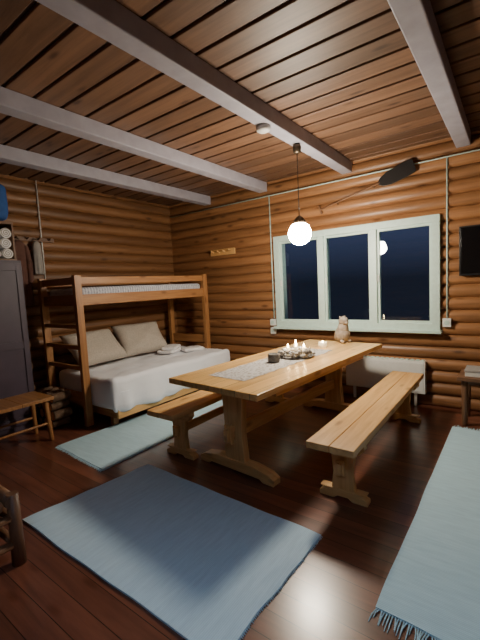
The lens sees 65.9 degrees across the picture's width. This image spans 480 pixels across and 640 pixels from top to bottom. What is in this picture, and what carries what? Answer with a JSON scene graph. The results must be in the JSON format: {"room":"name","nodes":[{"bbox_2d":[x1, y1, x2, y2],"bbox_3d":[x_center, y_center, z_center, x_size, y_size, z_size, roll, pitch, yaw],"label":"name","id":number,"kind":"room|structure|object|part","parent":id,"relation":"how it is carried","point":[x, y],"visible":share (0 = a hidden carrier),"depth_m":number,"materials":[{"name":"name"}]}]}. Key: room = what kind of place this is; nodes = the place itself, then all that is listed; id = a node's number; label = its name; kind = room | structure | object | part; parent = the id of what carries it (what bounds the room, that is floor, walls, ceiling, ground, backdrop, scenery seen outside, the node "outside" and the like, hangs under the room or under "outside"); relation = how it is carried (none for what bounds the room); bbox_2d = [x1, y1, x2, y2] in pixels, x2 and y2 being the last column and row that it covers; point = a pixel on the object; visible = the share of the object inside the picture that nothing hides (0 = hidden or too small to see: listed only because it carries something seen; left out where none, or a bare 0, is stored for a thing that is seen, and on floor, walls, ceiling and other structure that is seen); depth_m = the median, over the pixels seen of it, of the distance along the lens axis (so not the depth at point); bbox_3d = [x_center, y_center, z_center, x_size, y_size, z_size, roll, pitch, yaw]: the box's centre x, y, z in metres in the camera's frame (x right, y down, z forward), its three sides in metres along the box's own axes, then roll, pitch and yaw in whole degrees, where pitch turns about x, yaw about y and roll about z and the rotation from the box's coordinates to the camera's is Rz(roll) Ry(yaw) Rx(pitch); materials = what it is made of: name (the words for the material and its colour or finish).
{"room":"log cabin interior","nodes":[
{"label":"log cabin interior","id":0,"kind":"room"},
{"bbox_2d":[0,174,178,406],"bbox_3d":[-3.175,-0.180,3.773,0.173,2.900,6.900,1,6,37],"label":"wall","id":1,"kind":"structure","parent":0,"point":[94,234],"depth_m":5.10,"materials":[{"name":"brown wood"}]},
{"bbox_2d":[14,235,53,242],"bbox_3d":[-2.495,-0.976,4.461,0.087,0.050,0.530,1,6,37],"label":"peg rail","id":2,"kind":"object","parent":1,"relation":"attached to","point":[48,240],"visible":0.9,"depth_m":4.49,"materials":[{"name":"brown wood"}]},
{"bbox_2d":[15,237,34,305],"bbox_3d":[-2.553,-0.568,4.324,0.113,0.808,0.240,1,6,37],"label":"coat","id":3,"kind":"object","parent":2,"relation":"hanging from","point":[22,251],"visible":0.44,"depth_m":4.34,"materials":[{"name":"brown fabric"}]},
{"bbox_2d":[32,238,43,274],"bbox_3d":[-2.449,-0.773,4.474,0.098,0.438,0.120,1,6,37],"label":"scarf","id":4,"kind":"object","parent":2,"relation":"hanging from","point":[38,269],"visible":0.99,"depth_m":4.44,"materials":[{"name":"grey fabric"}]},
{"bbox_2d":[35,180,45,278],"bbox_3d":[-2.453,-1.024,4.568,0.015,1.360,0.015,-2,5,14],"label":"cable conduit","id":5,"kind":"object","parent":1,"relation":"attached to","point":[35,180],"visible":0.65,"depth_m":4.55,"materials":[{"name":"white plastic"}]},
{"bbox_2d":[0,0,479,205],"bbox_3d":[-0.526,-1.589,1.625,7.020,0.100,7.100,1,6,37],"label":"ceiling","id":6,"kind":"structure","parent":0,"point":[345,72],"depth_m":2.58,"materials":[{"name":"wood"}]},
{"bbox_2d":[0,144,210,205],"bbox_3d":[-2.490,-1.508,3.093,0.130,0.125,6.700,1,6,37],"label":"ceiling beam","id":7,"kind":"structure","parent":6,"relation":"attached to","point":[10,155],"depth_m":4.13,"materials":[{"name":"white wood"}]},
{"bbox_2d":[0,86,266,192],"bbox_3d":[-1.662,-1.495,2.480,0.130,0.125,6.700,1,6,37],"label":"ceiling beam","id":8,"kind":"structure","parent":6,"relation":"attached to","point":[12,103],"depth_m":3.16,"materials":[{"name":"white wood"}]},
{"bbox_2d":[35,0,351,173],"bbox_3d":[-0.701,-1.480,1.769,0.130,0.125,6.700,1,6,37],"label":"ceiling beam","id":9,"kind":"structure","parent":6,"relation":"attached to","point":[109,20],"depth_m":2.19,"materials":[{"name":"white wood"}]},
{"bbox_2d":[256,123,270,133],"bbox_3d":[0.190,-1.554,3.014,0.124,0.045,0.124,1,6,37],"label":"smoke detector","id":10,"kind":"object","parent":6,"relation":"attached to","point":[262,128],"visible":1,"depth_m":2.98,"materials":[{"name":"white plastic"}]},
{"bbox_2d":[288,143,310,244],"bbox_3d":[0.548,-1.172,3.473,0.216,0.924,0.216,1,6,37],"label":"globe pendant lamp","id":11,"kind":"object","parent":6,"relation":"hanging from","point":[299,233],"visible":1,"depth_m":3.43,"materials":[{"name":"white glass"}]},
{"bbox_2d":[387,0,470,147],"bbox_3d":[0.267,-1.464,1.052,0.130,0.125,6.700,1,6,37],"label":"ceiling beam","id":12,"kind":"structure","parent":6,"relation":"attached to","point":[416,19],"depth_m":2.22,"materials":[{"name":"white wood"}]},
{"bbox_2d":[0,387,479,639],"bbox_3d":[-0.375,1.355,1.893,7.020,0.100,7.100,1,6,37],"label":"floor","id":13,"kind":"structure","parent":0,"point":[334,593],"depth_m":2.34,"materials":[{"name":"brown wood"}]},
{"bbox_2d":[0,485,26,566],"bbox_3d":[-1.558,0.966,1.976,0.562,0.780,0.500,1,6,37],"label":"chair","id":14,"kind":"object","parent":13,"relation":"on","point":[10,511],"visible":1,"depth_m":2.00,"materials":[{"name":"brown wood"}]},
{"bbox_2d":[0,260,37,436],"bbox_3d":[-2.792,0.330,3.749,0.440,1.850,1.110,1,6,37],"label":"storage cabinet","id":15,"kind":"object","parent":13,"relation":"on","point":[16,374],"visible":0.83,"depth_m":3.94,"materials":[{"name":"paint"}]},
{"bbox_2d":[0,221,16,259],"bbox_3d":[-2.866,-0.810,3.750,0.290,0.424,0.966,1,6,37],"label":"towel shelf","id":16,"kind":"object","parent":15,"relation":"on","point":[3,224],"visible":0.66,"depth_m":4.04,"materials":[{"name":"brown wood"}]},
{"bbox_2d":[0,184,8,220],"bbox_3d":[-2.823,-1.242,3.788,0.296,0.405,0.769,1,6,37],"label":"duffel bag","id":17,"kind":"object","parent":16,"relation":"on","point":[4,212],"visible":0.91,"depth_m":3.98,"materials":[{"name":"fabric"}]},
{"bbox_2d":[0,228,13,258],"bbox_3d":[-2.823,-0.790,3.768,0.280,0.322,0.829,1,6,37],"label":"rolled towels","id":18,"kind":"object","parent":16,"relation":"on","point":[5,252],"visible":0.99,"depth_m":3.97,"materials":[{"name":"grey fabric"}]},
{"bbox_2d":[0,391,53,440],"bbox_3d":[-2.202,1.016,3.619,0.420,0.451,0.600,1,6,37],"label":"wooden stool","id":19,"kind":"object","parent":13,"relation":"on","point":[16,402],"visible":1,"depth_m":3.69,"materials":[{"name":"brown wood"}]},
{"bbox_2d":[34,386,72,428],"bbox_3d":[-2.139,0.983,4.203,0.515,0.393,0.205,1,6,37],"label":"firewood stack","id":20,"kind":"object","parent":13,"relation":"on","point":[60,415],"visible":0.73,"depth_m":4.10,"materials":[{"name":"brown wood"}]},
{"bbox_2d":[37,274,229,426],"bbox_3d":[-1.233,0.237,4.944,1.258,1.660,2.127,1,6,37],"label":"bunk bed","id":21,"kind":"object","parent":13,"relation":"on","point":[112,379],"visible":0.91,"depth_m":4.46,"materials":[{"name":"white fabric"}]},
{"bbox_2d":[59,329,128,365],"bbox_3d":[-1.841,0.344,4.716,0.395,0.402,0.742,0,6,31],"label":"pillow","id":22,"kind":"object","parent":21,"relation":"on","point":[102,346],"depth_m":4.67,"materials":[{"name":"fabric"}]},
{"bbox_3d":[-1.443,-0.380,5.010,0.714,0.169,1.934,1,6,37],"label":"mattress","id":23,"kind":"part","parent":21,"relation":"part of","materials":[{"name":"white fabric"}]},
{"bbox_2d":[110,321,166,355],"bbox_3d":[-1.414,0.259,5.290,0.379,0.425,0.740,2,7,44],"label":"pillow","id":24,"kind":"object","parent":21,"relation":"on","point":[146,338],"depth_m":5.16,"materials":[{"name":"fabric"}]},
{"bbox_3d":[-1.159,0.705,5.006,1.202,0.406,2.036,1,6,37],"label":"mattress","id":25,"kind":"part","parent":21,"relation":"part of","materials":[{"name":"white fabric"}]},
{"bbox_2d":[157,347,180,353],"bbox_3d":[-1.012,0.440,5.365,0.246,0.051,0.343,-1,6,20],"label":"folded towel","id":26,"kind":"object","parent":21,"relation":"on","point":[177,350],"depth_m":5.23,"materials":[{"name":"white fabric"}]},
{"bbox_2d":[162,344,180,349],"bbox_3d":[-0.993,0.391,5.356,0.205,0.051,0.304,-2,5,9],"label":"folded towel","id":27,"kind":"object","parent":21,"relation":"on","point":[164,346],"depth_m":5.28,"materials":[{"name":"white fabric"}]},
{"bbox_2d":[180,345,203,351],"bbox_3d":[-0.710,0.417,5.438,0.304,0.051,0.225,-6,6,-30],"label":"folded towel","id":28,"kind":"object","parent":21,"relation":"on","point":[196,348],"depth_m":5.38,"materials":[{"name":"white fabric"}]},
{"bbox_2d":[55,400,222,471],"bbox_3d":[-0.839,1.119,4.110,0.830,0.014,2.134,1,6,37],"label":"rag rug","id":29,"kind":"object","parent":13,"relation":"on","point":[103,449],"visible":0.57,"depth_m":3.61,"materials":[{"name":"teal fabric"}]},
{"bbox_2d":[22,464,322,639],"bbox_3d":[-0.463,1.266,2.284,1.713,0.014,0.942,1,6,37],"label":"rag rug","id":30,"kind":"object","parent":13,"relation":"on","point":[202,561],"visible":1,"depth_m":2.08,"materials":[{"name":"blue fabric"}]},
{"bbox_2d":[147,390,288,459],"bbox_3d":[-0.032,0.879,3.893,0.330,0.450,2.100,1,6,37],"label":"wooden bench","id":31,"kind":"object","parent":13,"relation":"on","point":[180,411],"visible":0.55,"depth_m":3.22,"materials":[{"name":"brown wood"}]},
{"bbox_2d":[169,339,381,486],"bbox_3d":[0.507,0.734,3.525,0.900,0.750,2.200,2,7,41],"label":"dining table","id":32,"kind":"object","parent":13,"relation":"on","point":[235,393],"visible":0.88,"depth_m":2.96,"materials":[{"name":"brown wood"}]},
{"bbox_2d":[211,348,331,380],"bbox_3d":[0.347,0.376,3.375,0.395,0.002,1.400,2,7,41],"label":"table runner","id":33,"kind":"object","parent":32,"relation":"on","point":[251,370],"visible":0.68,"depth_m":3.12,"materials":[{"name":"fabric"}]},
{"bbox_2d":[268,352,279,362],"bbox_3d":[0.305,0.341,3.341,0.110,0.078,0.110,1,6,37],"label":"candle holder","id":34,"kind":"object","parent":33,"relation":"on","point":[274,357],"visible":1,"depth_m":3.30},
{"bbox_2d":[278,340,314,358],"bbox_3d":[0.539,0.274,3.547,0.340,0.148,0.350,1,6,37],"label":"centerpiece","id":35,"kind":"object","parent":33,"relation":"on","point":[296,352],"visible":0.97,"depth_m":3.48,"materials":[{"name":"grey stone"}]},
{"bbox_2d":[318,341,326,347],"bbox_3d":[0.889,0.260,3.980,0.090,0.072,0.090,1,6,37],"label":"tealight candle","id":36,"kind":"object","parent":32,"relation":"on","point":[322,344],"visible":1,"depth_m":3.95,"materials":[{"name":"wax"}]},
{"bbox_2d":[334,316,350,342],"bbox_3d":[1.166,0.103,4.244,0.156,0.305,0.244,-5,5,-19],"label":"animal figurine","id":37,"kind":"object","parent":32,"relation":"on","point":[342,333],"visible":1,"depth_m":4.17,"materials":[{"name":"beige ceramic"}]},
{"bbox_2d":[306,371,423,506],"bbox_3d":[1.177,0.887,3.122,0.330,0.450,2.100,1,6,37],"label":"wooden bench","id":38,"kind":"object","parent":13,"relation":"on","point":[346,437],"visible":1,"depth_m":2.56,"materials":[{"name":"brown wood"}]},
{"bbox_2d":[346,356,425,405],"bbox_3d":[1.708,0.704,4.390,0.900,0.530,0.075,1,6,37],"label":"radiator","id":39,"kind":"object","parent":13,"relation":"on","point":[368,371],"visible":0.81,"depth_m":4.38,"materials":[{"name":"white metal"}]},
{"bbox_2d":[368,426,479,639],"bbox_3d":[1.658,1.154,2.312,0.910,0.014,2.614,1,6,37],"label":"rag rug","id":40,"kind":"object","parent":13,"relation":"on","point":[432,584],"visible":1,"depth_m":1.89,"materials":[{"name":"teal fabric"}]},
{"bbox_2d":[457,369,479,425],"bbox_3d":[2.384,0.767,3.582,0.450,0.480,0.410,1,6,37],"label":"side table","id":41,"kind":"object","parent":13,"relation":"on","point":[466,382],"visible":0.86,"depth_m":3.55,"materials":[{"name":"brown wood"}]},
{"bbox_2d":[464,365,479,377],"bbox_3d":[2.336,0.499,3.545,0.300,0.064,0.240,1,6,37],"label":"box","id":42,"kind":"object","parent":41,"relation":"on","point":[470,370],"visible":1,"depth_m":3.52,"materials":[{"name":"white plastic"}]},
{"bbox_2d":[169,130,479,411],"bbox_3d":[1.581,-0.491,4.496,6.820,2.900,0.173,1,6,37],"label":"wall","id":43,"kind":"structure","parent":0,"point":[239,284],"depth_m":4.61,"materials":[{"name":"brown wood"}]},
{"bbox_2d":[210,248,234,255],"bbox_3d":[-0.284,-1.037,5.637,0.470,0.090,0.094,1,6,37],"label":"coat hook rack","id":44,"kind":"object","parent":43,"relation":"attached to","point":[226,251],"visible":1,"depth_m":5.63,"materials":[{"name":"brown wood"}]},
{"bbox_2d":[268,196,274,317],"bbox_3d":[0.443,-0.864,5.178,0.016,1.685,0.016,1,6,37],"label":"cable conduit","id":45,"kind":"object","parent":43,"relation":"attached to","point":[269,196],"visible":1,"depth_m":5.17,"materials":[{"name":"paint"}]},
{"bbox_2d":[270,319,275,324],"bbox_3d":[0.471,0.030,5.252,0.080,0.090,0.045,1,6,37],"label":"power outlet","id":46,"kind":"object","parent":43,"relation":"attached to","point":[272,321],"visible":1,"depth_m":5.23,"materials":[{"name":"white plastic"}]},
{"bbox_2d":[270,327,276,333],"bbox_3d":[0.477,0.150,5.262,0.080,0.090,0.045,1,6,37],"label":"power outlet","id":47,"kind":"object","parent":43,"relation":"attached to","point":[273,331],"visible":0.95,"depth_m":5.25,"materials":[{"name":"white plastic"}]},
{"bbox_2d":[170,149,479,217],"bbox_3d":[1.465,-1.695,4.313,6.580,0.016,0.016,1,6,37],"label":"cable conduit","id":48,"kind":"object","parent":43,"relation":"attached to","point":[476,149],"visible":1,"depth_m":4.54,"materials":[{"name":"paint"}]},
{"bbox_2d":[273,214,441,333],"bbox_3d":[1.347,-0.507,4.600,2.080,1.266,0.250,1,6,37],"label":"window","id":49,"kind":"structure","parent":43,"relation":"in","point":[375,324],"depth_m":4.39,"materials":[{"name":"paint"}]},
{"bbox_2d":[318,159,415,213],"bbox_3d":[1.441,-1.529,4.319,1.141,0.418,0.053,1,6,37],"label":"paddle","id":50,"kind":"object","parent":43,"relation":"attached to","point":[406,168],"visible":1,"depth_m":4.09,"materials":[{"name":"brown wood"}]},
{"bbox_2d":[442,318,450,326],"bbox_3d":[2.214,0.028,3.958,0.080,0.090,0.045,1,6,37],"label":"power outlet","id":51,"kind":"object","parent":43,"relation":"attached to","point":[446,322],"visible":1,"depth_m":3.94,"materials":[{"name":"white plastic"}]},
{"bbox_2d":[446,157,447,317],"bbox_3d":[2.179,-0.849,3.892,0.016,1.660,0.016,1,6,37],"label":"cable conduit","id":52,"kind":"object","parent":43,"relation":"attached to","point":[447,157],"visible":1,"depth_m":3.89,"materials":[{"name":"paint"}]},
{"bbox_2d":[459,224,479,275],"bbox_3d":[2.646,-0.699,3.527,0.960,0.500,0.065,1,6,37],"label":"television","id":53,"kind":"object","parent":43,"relation":"attached to","point":[469,236],"visible":1,"depth_m":3.73,"materials":[{"name":"black plastic"}]}
]}

